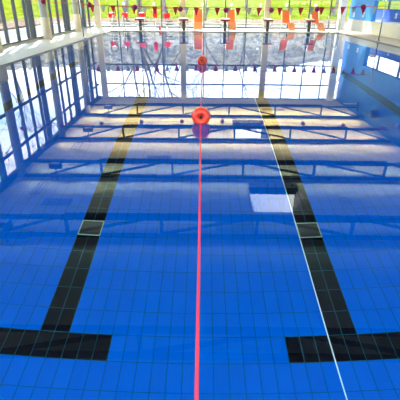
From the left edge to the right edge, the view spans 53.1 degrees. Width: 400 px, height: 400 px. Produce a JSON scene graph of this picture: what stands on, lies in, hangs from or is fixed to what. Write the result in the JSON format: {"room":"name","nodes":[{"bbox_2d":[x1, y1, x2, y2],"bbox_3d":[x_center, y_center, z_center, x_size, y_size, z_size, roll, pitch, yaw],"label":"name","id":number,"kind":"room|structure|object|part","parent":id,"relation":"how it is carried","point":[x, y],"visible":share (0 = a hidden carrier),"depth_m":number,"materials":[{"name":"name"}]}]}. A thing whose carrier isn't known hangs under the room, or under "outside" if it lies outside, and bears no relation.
{"room":"indoor swimming pool","nodes":[
{"label":"indoor swimming pool","id":0,"kind":"room"},
{"bbox_2d":[0,31,399,399],"bbox_3d":[1.147,-3.525,10.214,11.420,0.001,22.150,1,26,0],"label":"water","id":1,"kind":"object","parent":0,"point":[100,138],"visible":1,"depth_m":2.83,"materials":[{"name":"blue liquid"}]},
{"bbox_2d":[194,34,202,399],"bbox_3d":[0.056,-3.523,10.069,0.025,0.107,22.472,1,26,0],"label":"lane rope","id":2,"kind":"object","parent":1,"relation":"on","point":[196,388],"visible":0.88,"depth_m":2.11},
{"bbox_2d":[192,107,210,124],"bbox_3d":[0.013,-1.045,5.007,0.236,0.236,0.144,1,26,0],"label":"float","id":3,"kind":"object","parent":1,"relation":"on","point":[201,115],"visible":0.98,"depth_m":4.95,"materials":[{"name":"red plastic"}]},
{"bbox_2d":[197,56,206,64],"bbox_3d":[0.053,-3.378,9.710,0.236,0.236,0.144,1,26,0],"label":"float","id":4,"kind":"object","parent":1,"relation":"on","point":[201,60],"visible":0.94,"depth_m":9.65,"materials":[{"name":"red plastic"}]},
{"bbox_2d":[0,27,399,66],"bbox_3d":[1.032,-3.496,10.257,14.350,0.150,27.500,1,26,0],"label":"floor","id":5,"kind":"structure","parent":0,"point":[9,55],"depth_m":16.64,"materials":[{"name":"tile"}]},
{"bbox_2d":[38,0,51,38],"bbox_3d":[-5.884,-7.974,14.625,0.342,3.890,0.342,1,26,0],"label":"column","id":6,"kind":"structure","parent":5,"relation":"on","point":[44,20],"depth_m":15.11,"materials":[{"name":"grey concrete"}]},
{"bbox_2d":[72,0,81,31],"bbox_3d":[-5.852,-9.863,18.432,0.342,3.890,0.342,1,26,0],"label":"column","id":7,"kind":"structure","parent":5,"relation":"on","point":[76,16],"depth_m":18.90,"materials":[{"name":"grey concrete"}]},
{"bbox_2d":[79,0,84,38],"bbox_3d":[-4.589,-7.122,15.483,0.140,1.620,0.140,1,26,0],"label":"flag pole","id":8,"kind":"object","parent":5,"relation":"on","point":[83,37],"visible":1,"depth_m":15.56,"materials":[{"name":"metal"}]},
{"bbox_2d":[93,0,101,26],"bbox_3d":[-5.684,-11.474,21.683,0.310,3.890,0.260,1,26,0],"label":"column","id":9,"kind":"structure","parent":5,"relation":"on","point":[97,12],"depth_m":22.14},
{"bbox_2d":[108,6,116,28],"bbox_3d":[-4.565,-9.555,20.976,0.500,1.100,0.571,1,26,0],"label":"chair","id":10,"kind":"object","parent":5,"relation":"on","point":[110,14],"visible":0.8,"depth_m":20.86,"materials":[{"name":"red plastic"}]},
{"bbox_3d":[-4.615,-9.622,20.835,0.320,0.260,0.250,1,26,0],"label":"red seat","id":11,"kind":"part","parent":10,"relation":"part of","materials":[{"name":"plastic"}]},
{"bbox_2d":[112,15,125,29],"bbox_3d":[-4.108,-8.540,20.374,0.540,1.619,0.710,1,26,0],"label":"pool ladder","id":12,"kind":"object","parent":5,"relation":"attached to","point":[112,15],"visible":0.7,"depth_m":19.99,"materials":[{"name":"metal"}]},
{"bbox_2d":[122,9,130,29],"bbox_3d":[-3.863,-9.540,20.977,0.474,1.084,0.571,1,26,0],"label":"chair","id":13,"kind":"object","parent":5,"relation":"on","point":[125,14],"visible":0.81,"depth_m":20.86,"materials":[{"name":"red plastic"}]},
{"bbox_2d":[135,17,144,29],"bbox_3d":[-3.023,-8.964,20.364,0.450,0.604,0.735,1,26,0],"label":"starting block","id":14,"kind":"object","parent":5,"relation":"on","point":[140,19],"visible":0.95,"depth_m":20.21,"materials":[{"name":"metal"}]},
{"bbox_2d":[138,8,146,29],"bbox_3d":[-2.995,-9.539,20.970,0.500,1.100,0.571,1,26,0],"label":"chair","id":15,"kind":"object","parent":5,"relation":"on","point":[139,14],"visible":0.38,"depth_m":20.86,"materials":[{"name":"red plastic"}]},
{"bbox_2d":[164,9,172,29],"bbox_3d":[-1.663,-9.519,20.969,0.474,1.084,0.571,1,26,0],"label":"chair","id":16,"kind":"object","parent":5,"relation":"on","point":[167,15],"visible":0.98,"depth_m":20.84,"materials":[{"name":"red plastic"}]},
{"bbox_2d":[180,0,185,27],"bbox_3d":[-0.934,-11.427,21.666,0.310,3.890,0.260,1,26,0],"label":"column","id":17,"kind":"structure","parent":5,"relation":"on","point":[182,2],"depth_m":22.06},
{"bbox_2d":[179,18,187,30],"bbox_3d":[-0.824,-8.942,20.356,0.450,0.604,0.735,1,26,0],"label":"starting block","id":18,"kind":"object","parent":5,"relation":"on","point":[183,20],"visible":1,"depth_m":20.14,"materials":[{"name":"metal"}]},
{"bbox_2d":[193,10,202,29],"bbox_3d":[-0.097,-9.410,20.924,0.498,0.963,0.894,1,26,0],"label":"chair","id":19,"kind":"object","parent":5,"relation":"on","point":[198,19],"visible":0.91,"depth_m":21.08,"materials":[{"name":"orange plastic"}]},
{"bbox_3d":[-0.101,-9.022,20.751,0.410,0.341,0.240,1,26,0],"label":"foot panel","id":20,"kind":"part","parent":19,"relation":"part of","materials":[{"name":"orange plastic"}]},
{"bbox_3d":[-0.094,-9.665,21.089,0.410,0.653,0.306,1,26,0],"label":"backrest","id":21,"kind":"part","parent":19,"relation":"part of","materials":[{"name":"orange plastic"}]},
{"bbox_2d":[220,18,229,30],"bbox_3d":[1.266,-8.922,20.348,0.450,0.604,0.735,1,26,0],"label":"starting block","id":22,"kind":"object","parent":5,"relation":"on","point":[225,20],"visible":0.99,"depth_m":20.20,"materials":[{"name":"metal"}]},
{"bbox_2d":[226,10,235,29],"bbox_3d":[1.639,-9.393,20.918,0.498,0.963,0.894,-1,26,-3],"label":"chair","id":23,"kind":"object","parent":5,"relation":"on","point":[232,26],"visible":0.92,"depth_m":21.08,"materials":[{"name":"orange plastic"}]},
{"bbox_3d":[1.626,-9.647,21.082,0.410,0.653,0.306,-1,26,-3],"label":"backrest","id":24,"kind":"part","parent":23,"relation":"part of","materials":[{"name":"orange plastic"}]},
{"bbox_3d":[1.654,-9.005,20.746,0.410,0.341,0.240,-1,26,-3],"label":"foot panel","id":25,"kind":"part","parent":23,"relation":"part of","materials":[{"name":"orange plastic"}]},
{"bbox_2d":[263,0,270,28],"bbox_3d":[3.735,-11.381,21.650,0.310,3.890,0.260,1,26,0],"label":"column","id":26,"kind":"structure","parent":5,"relation":"on","point":[267,2],"depth_m":22.01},
{"bbox_2d":[262,18,272,31],"bbox_3d":[3.426,-8.900,20.341,0.450,0.604,0.735,1,26,0],"label":"starting block","id":27,"kind":"object","parent":5,"relation":"on","point":[267,20],"visible":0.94,"depth_m":20.21,"materials":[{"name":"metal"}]},
{"bbox_2d":[280,10,295,30],"bbox_3d":[4.636,-9.366,20.912,0.498,0.963,0.894,-9,28,-18],"label":"chair","id":28,"kind":"object","parent":5,"relation":"on","point":[285,13],"visible":0.92,"depth_m":21.05,"materials":[{"name":"orange plastic"}]},
{"bbox_3d":[4.549,-9.614,21.063,0.410,0.653,0.306,-9,28,-18],"label":"backrest","id":29,"kind":"part","parent":28,"relation":"part of","materials":[{"name":"orange plastic"}]},
{"bbox_3d":[4.743,-8.986,20.757,0.410,0.341,0.240,-9,28,-18],"label":"foot panel","id":30,"kind":"part","parent":28,"relation":"part of","materials":[{"name":"orange plastic"}]},
{"bbox_2d":[303,19,315,31],"bbox_3d":[5.526,-8.880,20.333,0.450,0.604,0.735,1,26,0],"label":"starting block","id":31,"kind":"object","parent":5,"relation":"on","point":[309,21],"visible":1,"depth_m":20.18,"materials":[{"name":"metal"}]},
{"bbox_2d":[311,11,324,30],"bbox_3d":[6.165,-9.351,20.907,0.498,0.963,0.894,-9,28,-18],"label":"chair","id":32,"kind":"object","parent":5,"relation":"on","point":[314,15],"visible":0.84,"depth_m":21.01,"materials":[{"name":"orange plastic"}]},
{"bbox_3d":[6.079,-9.599,21.058,0.410,0.653,0.306,-9,28,-18],"label":"backrest","id":33,"kind":"part","parent":32,"relation":"part of","materials":[{"name":"orange plastic"}]},
{"bbox_3d":[6.273,-8.970,20.752,0.410,0.341,0.240,-9,28,-18],"label":"foot panel","id":34,"kind":"part","parent":32,"relation":"part of","materials":[{"name":"orange plastic"}]},
{"bbox_2d":[324,17,339,32],"bbox_3d":[6.672,-8.433,20.335,0.540,1.619,0.710,1,26,0],"label":"pool ladder","id":35,"kind":"object","parent":5,"relation":"attached to","point":[327,17],"visible":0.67,"depth_m":19.99,"materials":[{"name":"metal"}]},
{"bbox_2d":[336,0,347,29],"bbox_3d":[7.865,-11.327,21.608,0.380,3.890,0.280,1,26,0],"label":"column","id":36,"kind":"structure","parent":5,"relation":"on","point":[343,3],"depth_m":22.02,"materials":[{"name":"white paint"}]},
{"bbox_2d":[377,0,386,40],"bbox_3d":[7.050,-7.008,15.441,0.140,1.620,0.140,1,26,0],"label":"flag pole","id":37,"kind":"object","parent":5,"relation":"on","point":[386,0],"visible":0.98,"depth_m":15.49,"materials":[{"name":"metal"}]},
{"bbox_2d":[81,4,377,15],"bbox_3d":[1.232,-7.292,15.364,11.540,0.378,0.041,1,26,0],"label":"pennant line","id":38,"kind":"object","parent":37,"relation":"hanging from","point":[92,6],"visible":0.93,"depth_m":15.35,"materials":[{"name":"red fabric"}]},
{"bbox_3d":[1.233,-7.402,15.295,11.540,0.118,0.016,1,26,0],"label":"cord","id":39,"kind":"part","parent":38,"relation":"part of","materials":[{"name":"red fabric"}]},
{"bbox_2d":[128,27,295,28],"bbox_3d":[1.676,-11.397,21.794,15.600,4.220,0.200,1,26,0],"label":"wall","id":40,"kind":"structure","parent":0,"point":[128,27],"depth_m":22.54,"materials":[{"name":"tile"}]},
{"bbox_2d":[2,26,94,47],"bbox_3d":[-6.187,-3.608,10.375,0.210,0.300,27.700,1,26,0],"label":"sill","id":41,"kind":"structure","parent":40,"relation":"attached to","point":[28,41],"depth_m":14.66,"materials":[{"name":"tile"}]},
{"bbox_2d":[0,0,42,45],"bbox_3d":[-6.100,-7.027,12.724,0.160,3.740,4.250,1,26,0],"label":"window","id":42,"kind":"structure","parent":41,"relation":"on","point":[28,7],"depth_m":13.84,"materials":[{"name":"grey metal"}]},
{"bbox_2d":[47,0,74,34],"bbox_3d":[-6.068,-8.916,16.532,0.160,3.740,4.250,1,26,0],"label":"window","id":43,"kind":"structure","parent":41,"relation":"on","point":[65,11],"depth_m":17.64,"materials":[{"name":"grey metal"}]},
{"bbox_2d":[78,0,93,27],"bbox_3d":[-6.038,-10.667,20.061,0.160,3.740,3.630,1,26,0],"label":"window","id":44,"kind":"structure","parent":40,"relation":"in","point":[81,1],"depth_m":20.73,"materials":[{"name":"grey metal"}]},
{"bbox_2d":[102,0,178,27],"bbox_3d":[-3.308,-11.493,21.766,4.550,3.845,0.120,1,26,0],"label":"window","id":45,"kind":"structure","parent":40,"relation":"in","point":[117,0],"depth_m":22.53,"materials":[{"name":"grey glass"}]},
{"bbox_2d":[186,0,262,27],"bbox_3d":[1.401,-11.447,21.749,4.470,3.845,0.120,1,26,0],"label":"window","id":46,"kind":"structure","parent":40,"relation":"in","point":[204,0],"depth_m":22.50,"materials":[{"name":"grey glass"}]},
{"bbox_2d":[269,0,335,28],"bbox_3d":[5.906,-11.402,21.733,4.140,3.845,0.120,1,26,0],"label":"window","id":47,"kind":"structure","parent":40,"relation":"in","point":[289,0],"depth_m":22.29,"materials":[{"name":"grey metal"}]},
{"bbox_2d":[347,19,399,39],"bbox_3d":[8.668,-3.717,10.083,1.020,0.570,27.500,1,26,0],"label":"wall","id":48,"kind":"structure","parent":0,"point":[389,29],"depth_m":18.77,"materials":[{"name":"paint"}]},
{"bbox_2d":[376,10,399,21],"bbox_3d":[9.263,-4.230,9.935,0.200,0.490,27.700,1,26,0],"label":"wall tiles","id":49,"kind":"structure","parent":48,"relation":"attached to","point":[389,15],"depth_m":19.62,"materials":[{"name":"blue tile"}]},
{"bbox_2d":[349,0,399,21],"bbox_3d":[8.273,-5.521,9.191,0.200,3.450,27.500,1,26,0],"label":"wall","id":50,"kind":"structure","parent":0,"point":[369,15],"depth_m":19.94,"materials":[{"name":"blue paint"}]},
{"bbox_2d":[34,0,390,12],"bbox_3d":[1.083,-4.304,8.461,14.151,0.634,0.106,1,26,0],"label":"rope","id":51,"kind":"object","parent":50,"relation":"attached to","point":[363,6],"visible":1,"depth_m":8.54,"materials":[{"name":"red fabric"}]},
{"bbox_3d":[9.276,-5.775,9.168,0.200,2.960,27.700,1,26,0],"label":"trim","id":52,"kind":"structure","parent":0,"visible":0},
{"bbox_2d":[377,1,399,10],"bbox_3d":[9.246,-4.782,9.326,0.120,1.040,27.100,1,26,0],"label":"window","id":53,"kind":"structure","parent":52,"relation":"in","point":[389,3],"depth_m":19.67,"materials":[{"name":"metal"}]},
{"label":"outside","id":54,"kind":"structure","parent":0,"visible":0},
{"bbox_2d":[2,0,399,20],"bbox_3d":[5.193,-12.110,24.647,190.000,2.727,135.000,1,26,0],"label":"lawn","id":55,"kind":"structure","parent":54,"point":[253,4],"depth_m":36.56,"materials":[{"name":"green plant"}]},
{"bbox_2d":[162,0,165,17],"bbox_3d":[-2.123,-19.309,29.163,6.983,11.503,6.883,21,33,35],"label":"bare tree","id":56,"kind":"object","parent":55,"relation":"on","point":[163,1],"visible":0.36,"depth_m":32.41,"materials":[{"name":"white plant"}]},
{"bbox_2d":[0,17,347,30],"bbox_3d":[0.973,-4.457,12.069,28.200,0.220,45.600,1,26,0],"label":"planting bed","id":57,"kind":"object","parent":55,"relation":"on","point":[10,24],"visible":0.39,"depth_m":28.14,"materials":[{"name":"green plant"}]},
{"bbox_2d":[123,0,128,19],"bbox_3d":[-5.719,-16.109,25.730,4.881,8.906,5.952,-21,33,-36],"label":"bare tree","id":58,"kind":"object","parent":57,"relation":"on","point":[126,2],"visible":0.52,"depth_m":28.23,"materials":[{"name":"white plant"}]},
{"bbox_2d":[137,0,142,16],"bbox_3d":[-1.899,-17.006,26.448,6.448,9.940,4.409,1,26,0],"label":"bare tree","id":59,"kind":"object","parent":57,"relation":"on","point":[141,10],"visible":0.5,"depth_m":29.51,"materials":[{"name":"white plant"}]},
{"bbox_2d":[332,0,339,15],"bbox_3d":[12.868,-18.989,32.367,3.065,7.720,5.505,1,26,0],"label":"bare tree","id":60,"kind":"object","parent":55,"relation":"on","point":[337,1],"visible":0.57,"depth_m":34.06,"materials":[{"name":"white plant"}]},
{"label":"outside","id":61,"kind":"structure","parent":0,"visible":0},
{"bbox_2d":[0,24,346,43],"bbox_3d":[1.443,-2.706,8.581,22.200,0.090,37.800,1,26,0],"label":"pavement","id":62,"kind":"structure","parent":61,"point":[12,32],"depth_m":22.74,"materials":[{"name":"grey concrete"}]},
{"bbox_2d":[53,22,347,25],"bbox_3d":[1.637,-11.137,25.523,22.100,0.240,0.150,1,26,0],"label":"kerb","id":63,"kind":"object","parent":62,"relation":"on","point":[53,22],"depth_m":25.43,"materials":[{"name":"stone"}]}
]}

